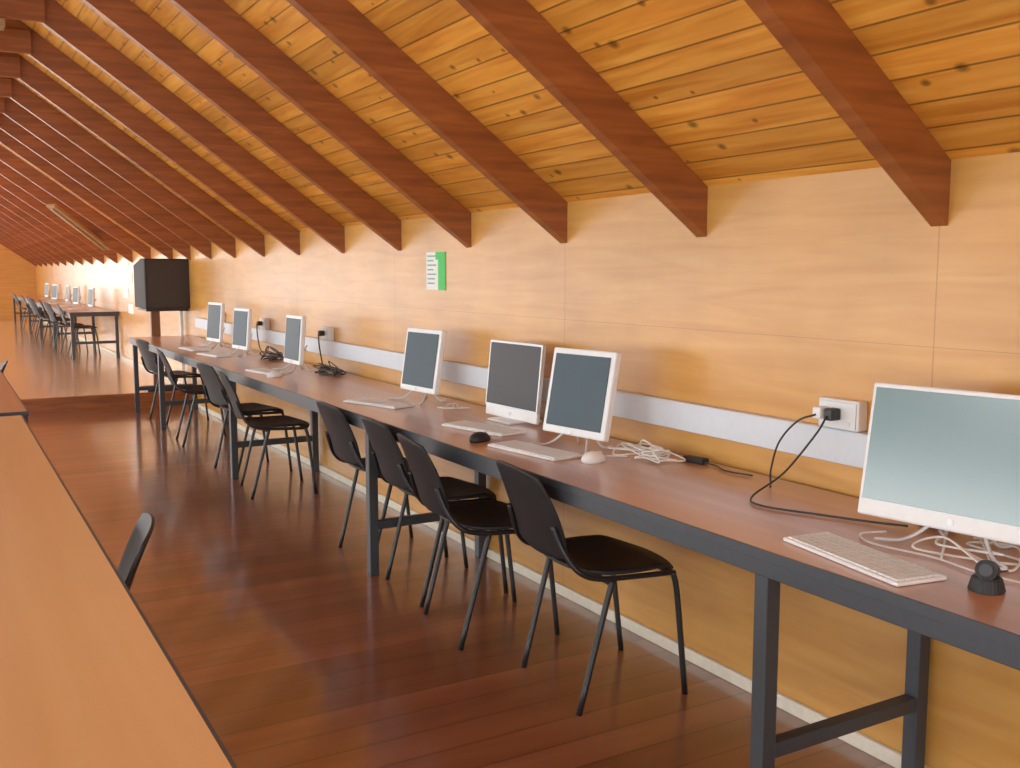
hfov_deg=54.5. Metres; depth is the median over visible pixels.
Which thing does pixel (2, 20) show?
ceiling lamp
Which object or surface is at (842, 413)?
power outlet
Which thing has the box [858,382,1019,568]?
desktop computer
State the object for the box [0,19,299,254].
rafter
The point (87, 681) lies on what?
work table
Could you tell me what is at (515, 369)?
desktop computer
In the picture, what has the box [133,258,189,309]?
television
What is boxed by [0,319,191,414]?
floor
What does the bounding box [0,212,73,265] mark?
rafter
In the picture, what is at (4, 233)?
rafter
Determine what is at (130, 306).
paper notice
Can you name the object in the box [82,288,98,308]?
desktop computer
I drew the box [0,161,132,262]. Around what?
rafter
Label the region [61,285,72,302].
desktop computer
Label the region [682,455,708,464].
power adapter
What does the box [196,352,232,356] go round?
keyboard
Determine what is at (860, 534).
cable
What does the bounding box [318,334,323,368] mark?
power cable
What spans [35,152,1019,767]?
wall
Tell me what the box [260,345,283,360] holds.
cable bundle
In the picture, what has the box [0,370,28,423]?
work table
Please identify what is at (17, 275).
wall
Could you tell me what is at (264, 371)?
keyboard
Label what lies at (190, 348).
keyboard
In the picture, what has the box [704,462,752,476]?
power cable
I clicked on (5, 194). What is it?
rafter
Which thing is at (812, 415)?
power cable
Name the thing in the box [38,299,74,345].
office chair
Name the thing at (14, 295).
office chair
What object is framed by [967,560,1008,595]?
webcam
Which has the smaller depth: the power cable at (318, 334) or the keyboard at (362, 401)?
the keyboard at (362, 401)
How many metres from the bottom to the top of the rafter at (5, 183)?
2.040 m
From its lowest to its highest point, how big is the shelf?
0.023 m
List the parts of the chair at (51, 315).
backrest, leg, leg, frame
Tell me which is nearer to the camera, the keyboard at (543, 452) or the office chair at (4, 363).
the keyboard at (543, 452)
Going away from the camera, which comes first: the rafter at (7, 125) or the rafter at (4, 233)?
the rafter at (7, 125)
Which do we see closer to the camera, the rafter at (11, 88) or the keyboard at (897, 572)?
the keyboard at (897, 572)
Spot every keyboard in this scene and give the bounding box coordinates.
[178,346,207,350]
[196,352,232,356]
[245,368,288,374]
[343,398,414,408]
[441,420,525,436]
[488,440,582,461]
[783,532,946,586]
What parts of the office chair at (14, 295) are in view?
backrest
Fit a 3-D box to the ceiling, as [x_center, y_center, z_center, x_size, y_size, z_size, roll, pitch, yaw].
[-5.541,-2.527,11.485,2.700,2.004,32.200,-4,7,-30]
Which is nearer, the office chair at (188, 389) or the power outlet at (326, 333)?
the power outlet at (326, 333)
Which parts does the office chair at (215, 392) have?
backrest, leg, frame, leg, seat, leg, leg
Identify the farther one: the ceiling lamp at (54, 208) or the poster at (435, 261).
the ceiling lamp at (54, 208)
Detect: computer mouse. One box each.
[267,371,282,377]
[469,431,490,442]
[581,451,627,463]
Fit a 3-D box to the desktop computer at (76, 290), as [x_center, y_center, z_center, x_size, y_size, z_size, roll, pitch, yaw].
[-7.250,-1.463,16.543,0.201,0.329,0.320,-5,8,-38]
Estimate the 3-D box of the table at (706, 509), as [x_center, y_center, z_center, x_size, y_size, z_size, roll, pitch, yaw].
[-0.723,0.436,5.265,0.630,0.750,11.300,-4,7,-30]
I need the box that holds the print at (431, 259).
[427,255,435,283]
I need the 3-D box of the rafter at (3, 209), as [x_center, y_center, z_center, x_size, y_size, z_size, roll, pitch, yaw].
[-9.902,-2.994,16.318,5.200,2.040,0.082,-4,7,-30]
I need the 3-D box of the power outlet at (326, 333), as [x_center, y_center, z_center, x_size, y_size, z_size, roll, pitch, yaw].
[-1.255,-0.342,6.693,0.085,0.088,0.150,-4,7,-30]
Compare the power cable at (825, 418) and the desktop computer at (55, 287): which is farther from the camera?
the desktop computer at (55, 287)
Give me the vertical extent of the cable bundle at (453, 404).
0.016 m
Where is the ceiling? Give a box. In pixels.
[0,0,1019,249]
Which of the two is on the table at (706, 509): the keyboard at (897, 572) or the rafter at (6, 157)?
the keyboard at (897, 572)
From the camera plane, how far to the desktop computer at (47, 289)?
21.33 m
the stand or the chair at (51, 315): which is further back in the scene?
the chair at (51, 315)
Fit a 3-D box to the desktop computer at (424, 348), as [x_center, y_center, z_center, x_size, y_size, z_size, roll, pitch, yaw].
[-0.454,-0.094,4.992,0.201,0.366,0.340,-5,8,-36]
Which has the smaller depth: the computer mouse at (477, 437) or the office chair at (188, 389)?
the computer mouse at (477, 437)
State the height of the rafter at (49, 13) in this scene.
2.040 m
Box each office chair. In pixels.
[0,360,7,372]
[12,293,43,328]
[21,295,52,333]
[25,296,59,336]
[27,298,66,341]
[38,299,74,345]
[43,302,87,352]
[56,304,100,357]
[117,513,154,590]
[135,339,208,424]
[156,348,228,447]
[196,362,292,470]
[217,371,317,499]
[316,400,448,556]
[361,416,507,606]
[396,433,559,649]
[495,460,687,715]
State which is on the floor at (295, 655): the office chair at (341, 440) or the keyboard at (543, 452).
the office chair at (341, 440)
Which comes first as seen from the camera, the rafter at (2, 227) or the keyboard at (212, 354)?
the keyboard at (212, 354)
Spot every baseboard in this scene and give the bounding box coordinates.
[37,318,181,383]
[198,404,930,767]
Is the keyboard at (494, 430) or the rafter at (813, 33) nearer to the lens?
the rafter at (813, 33)
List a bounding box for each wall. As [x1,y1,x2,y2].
[0,244,37,319]
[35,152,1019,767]
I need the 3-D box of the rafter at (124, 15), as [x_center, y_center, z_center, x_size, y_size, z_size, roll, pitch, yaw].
[-2.872,-1.625,4.219,5.200,2.040,0.082,-4,7,-30]
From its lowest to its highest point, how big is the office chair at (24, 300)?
0.789 m
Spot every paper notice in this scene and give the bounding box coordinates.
[123,257,128,266]
[123,288,128,297]
[127,273,132,282]
[128,304,133,313]
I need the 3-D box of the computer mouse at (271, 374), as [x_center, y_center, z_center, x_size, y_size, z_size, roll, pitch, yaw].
[-1.466,-0.063,6.171,0.104,0.038,0.062,-5,8,-40]
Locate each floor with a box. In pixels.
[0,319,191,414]
[27,404,894,767]
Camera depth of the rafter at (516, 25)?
3.12 m
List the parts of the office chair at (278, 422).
backrest, leg, leg, frame, seat, leg, leg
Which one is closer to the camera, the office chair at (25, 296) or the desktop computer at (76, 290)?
the desktop computer at (76, 290)
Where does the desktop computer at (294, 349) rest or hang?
on the table at (706, 509)
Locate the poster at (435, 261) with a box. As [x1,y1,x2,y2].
[426,252,445,289]
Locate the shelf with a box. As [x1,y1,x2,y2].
[138,308,188,311]
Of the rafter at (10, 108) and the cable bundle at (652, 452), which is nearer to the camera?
the cable bundle at (652, 452)
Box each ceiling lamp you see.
[0,18,5,30]
[46,204,110,250]
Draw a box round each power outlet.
[256,318,269,328]
[318,326,333,340]
[813,396,867,431]
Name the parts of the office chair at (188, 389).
backrest, leg, frame, leg, seat, leg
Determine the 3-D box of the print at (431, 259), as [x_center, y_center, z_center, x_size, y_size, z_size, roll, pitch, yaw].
[-0.418,-0.610,5.281,0.001,0.152,0.104,-4,7,-30]
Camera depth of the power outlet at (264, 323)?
7.92 m
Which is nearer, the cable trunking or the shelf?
the cable trunking
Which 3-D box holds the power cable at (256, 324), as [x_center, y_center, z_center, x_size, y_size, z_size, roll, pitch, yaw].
[-1.960,-0.352,7.772,0.018,0.223,0.408,-3,7,-22]
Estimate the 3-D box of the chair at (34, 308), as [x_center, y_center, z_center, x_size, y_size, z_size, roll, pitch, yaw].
[-8.375,-1.159,17.880,0.563,0.789,0.450,-6,9,-42]
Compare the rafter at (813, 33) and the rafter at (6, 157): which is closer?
the rafter at (813, 33)
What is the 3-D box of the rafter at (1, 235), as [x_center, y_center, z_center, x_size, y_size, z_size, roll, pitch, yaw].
[-13.152,-3.626,21.912,5.200,2.040,0.082,-4,7,-30]
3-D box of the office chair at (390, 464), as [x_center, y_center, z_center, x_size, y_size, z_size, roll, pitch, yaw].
[-0.353,0.521,4.367,0.563,0.789,0.450,-3,7,-27]
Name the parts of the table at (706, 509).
leg, leg, leg, leg, leg, leg, leg, leg, leg, leg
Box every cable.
[256,324,265,354]
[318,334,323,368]
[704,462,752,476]
[750,416,907,526]
[769,413,815,487]
[859,530,1019,582]
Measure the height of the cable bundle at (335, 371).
0.092 m
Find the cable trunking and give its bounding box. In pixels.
[195,317,867,468]
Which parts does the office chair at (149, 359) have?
backrest, leg, frame, leg, seat, leg, leg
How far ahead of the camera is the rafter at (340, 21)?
3.79 m
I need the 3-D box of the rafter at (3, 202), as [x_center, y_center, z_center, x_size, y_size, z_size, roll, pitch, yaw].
[-9.252,-2.867,15.200,5.200,2.040,0.082,-4,7,-30]
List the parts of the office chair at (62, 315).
backrest, frame, seat, leg, leg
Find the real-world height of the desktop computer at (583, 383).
0.366 m
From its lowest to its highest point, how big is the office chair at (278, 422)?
0.789 m
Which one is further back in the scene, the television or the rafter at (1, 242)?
the rafter at (1, 242)
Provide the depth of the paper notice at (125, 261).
13.70 m
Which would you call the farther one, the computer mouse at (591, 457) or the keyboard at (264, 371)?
the keyboard at (264, 371)
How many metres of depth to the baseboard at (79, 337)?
14.88 m
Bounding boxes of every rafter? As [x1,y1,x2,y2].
[0,0,344,252]
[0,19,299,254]
[0,52,264,256]
[0,77,235,257]
[0,97,211,258]
[0,113,190,259]
[0,129,172,258]
[0,145,150,257]
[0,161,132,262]
[0,175,116,263]
[0,186,103,263]
[0,196,92,264]
[0,205,82,264]
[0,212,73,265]
[0,218,65,265]
[0,224,58,265]
[0,229,52,266]
[0,233,46,266]
[0,237,41,266]
[0,241,36,266]
[81,0,401,250]
[168,0,470,247]
[286,0,567,242]
[456,0,707,236]
[744,0,950,226]
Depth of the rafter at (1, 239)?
24.16 m
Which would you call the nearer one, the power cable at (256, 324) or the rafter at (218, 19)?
the rafter at (218, 19)
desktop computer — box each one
[44,283,50,298]
[47,284,59,300]
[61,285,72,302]
[68,286,81,305]
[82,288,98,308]
[198,302,229,347]
[223,308,258,356]
[272,314,313,372]
[388,327,446,404]
[485,340,545,424]
[529,347,621,452]
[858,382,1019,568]
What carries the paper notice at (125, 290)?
attached to the wall at (798, 291)
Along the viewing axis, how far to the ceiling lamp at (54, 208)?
12.64 m
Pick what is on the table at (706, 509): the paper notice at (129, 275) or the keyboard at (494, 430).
the keyboard at (494, 430)
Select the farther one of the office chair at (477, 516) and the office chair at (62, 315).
the office chair at (62, 315)
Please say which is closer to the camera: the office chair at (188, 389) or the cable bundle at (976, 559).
the cable bundle at (976, 559)
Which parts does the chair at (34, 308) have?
backrest, leg, frame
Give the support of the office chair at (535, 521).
on the floor at (295, 655)
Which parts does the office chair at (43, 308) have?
backrest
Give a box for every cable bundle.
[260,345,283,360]
[313,361,346,375]
[437,403,469,408]
[608,440,685,462]
[911,535,1019,571]
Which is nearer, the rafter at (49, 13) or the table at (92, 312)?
the rafter at (49, 13)
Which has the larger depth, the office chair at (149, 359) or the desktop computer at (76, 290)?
the desktop computer at (76, 290)
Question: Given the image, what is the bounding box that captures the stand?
[138,308,188,391]
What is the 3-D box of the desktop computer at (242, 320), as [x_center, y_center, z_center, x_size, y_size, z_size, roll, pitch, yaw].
[-2.104,-0.408,7.752,0.201,0.369,0.320,-5,8,-36]
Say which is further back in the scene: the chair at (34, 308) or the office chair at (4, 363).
the chair at (34, 308)
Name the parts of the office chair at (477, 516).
backrest, leg, frame, leg, seat, leg, leg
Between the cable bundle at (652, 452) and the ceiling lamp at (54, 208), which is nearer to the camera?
the cable bundle at (652, 452)
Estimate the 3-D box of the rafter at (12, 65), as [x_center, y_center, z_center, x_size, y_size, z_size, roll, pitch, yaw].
[-4.222,-1.887,6.543,5.200,2.040,0.082,-4,7,-30]
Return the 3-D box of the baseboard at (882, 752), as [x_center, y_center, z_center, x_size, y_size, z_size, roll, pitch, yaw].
[0.102,0.873,4.533,0.018,0.045,13.930,-4,7,-30]
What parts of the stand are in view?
post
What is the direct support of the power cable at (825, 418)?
on the table at (706, 509)
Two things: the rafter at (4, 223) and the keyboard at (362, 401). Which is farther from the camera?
the rafter at (4, 223)
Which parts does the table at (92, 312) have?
leg, leg, leg, leg, leg, leg, leg, leg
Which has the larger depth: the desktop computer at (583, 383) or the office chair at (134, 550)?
the desktop computer at (583, 383)
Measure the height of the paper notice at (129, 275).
0.140 m
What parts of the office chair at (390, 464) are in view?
backrest, leg, leg, frame, seat, leg, leg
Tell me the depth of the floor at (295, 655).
3.81 m
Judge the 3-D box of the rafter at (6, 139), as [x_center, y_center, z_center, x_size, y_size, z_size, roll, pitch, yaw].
[-6.002,-2.234,9.606,5.200,2.040,0.082,-4,7,-30]
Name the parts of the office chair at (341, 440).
backrest, leg, frame, leg, seat, leg, leg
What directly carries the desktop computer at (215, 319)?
on the table at (706, 509)
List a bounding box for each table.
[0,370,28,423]
[0,415,237,767]
[12,295,119,359]
[129,335,1019,767]
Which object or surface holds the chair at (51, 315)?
on the floor at (46, 381)
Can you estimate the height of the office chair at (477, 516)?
0.789 m
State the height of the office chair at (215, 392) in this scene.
0.789 m
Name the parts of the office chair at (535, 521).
backrest, leg, frame, leg, seat, leg, leg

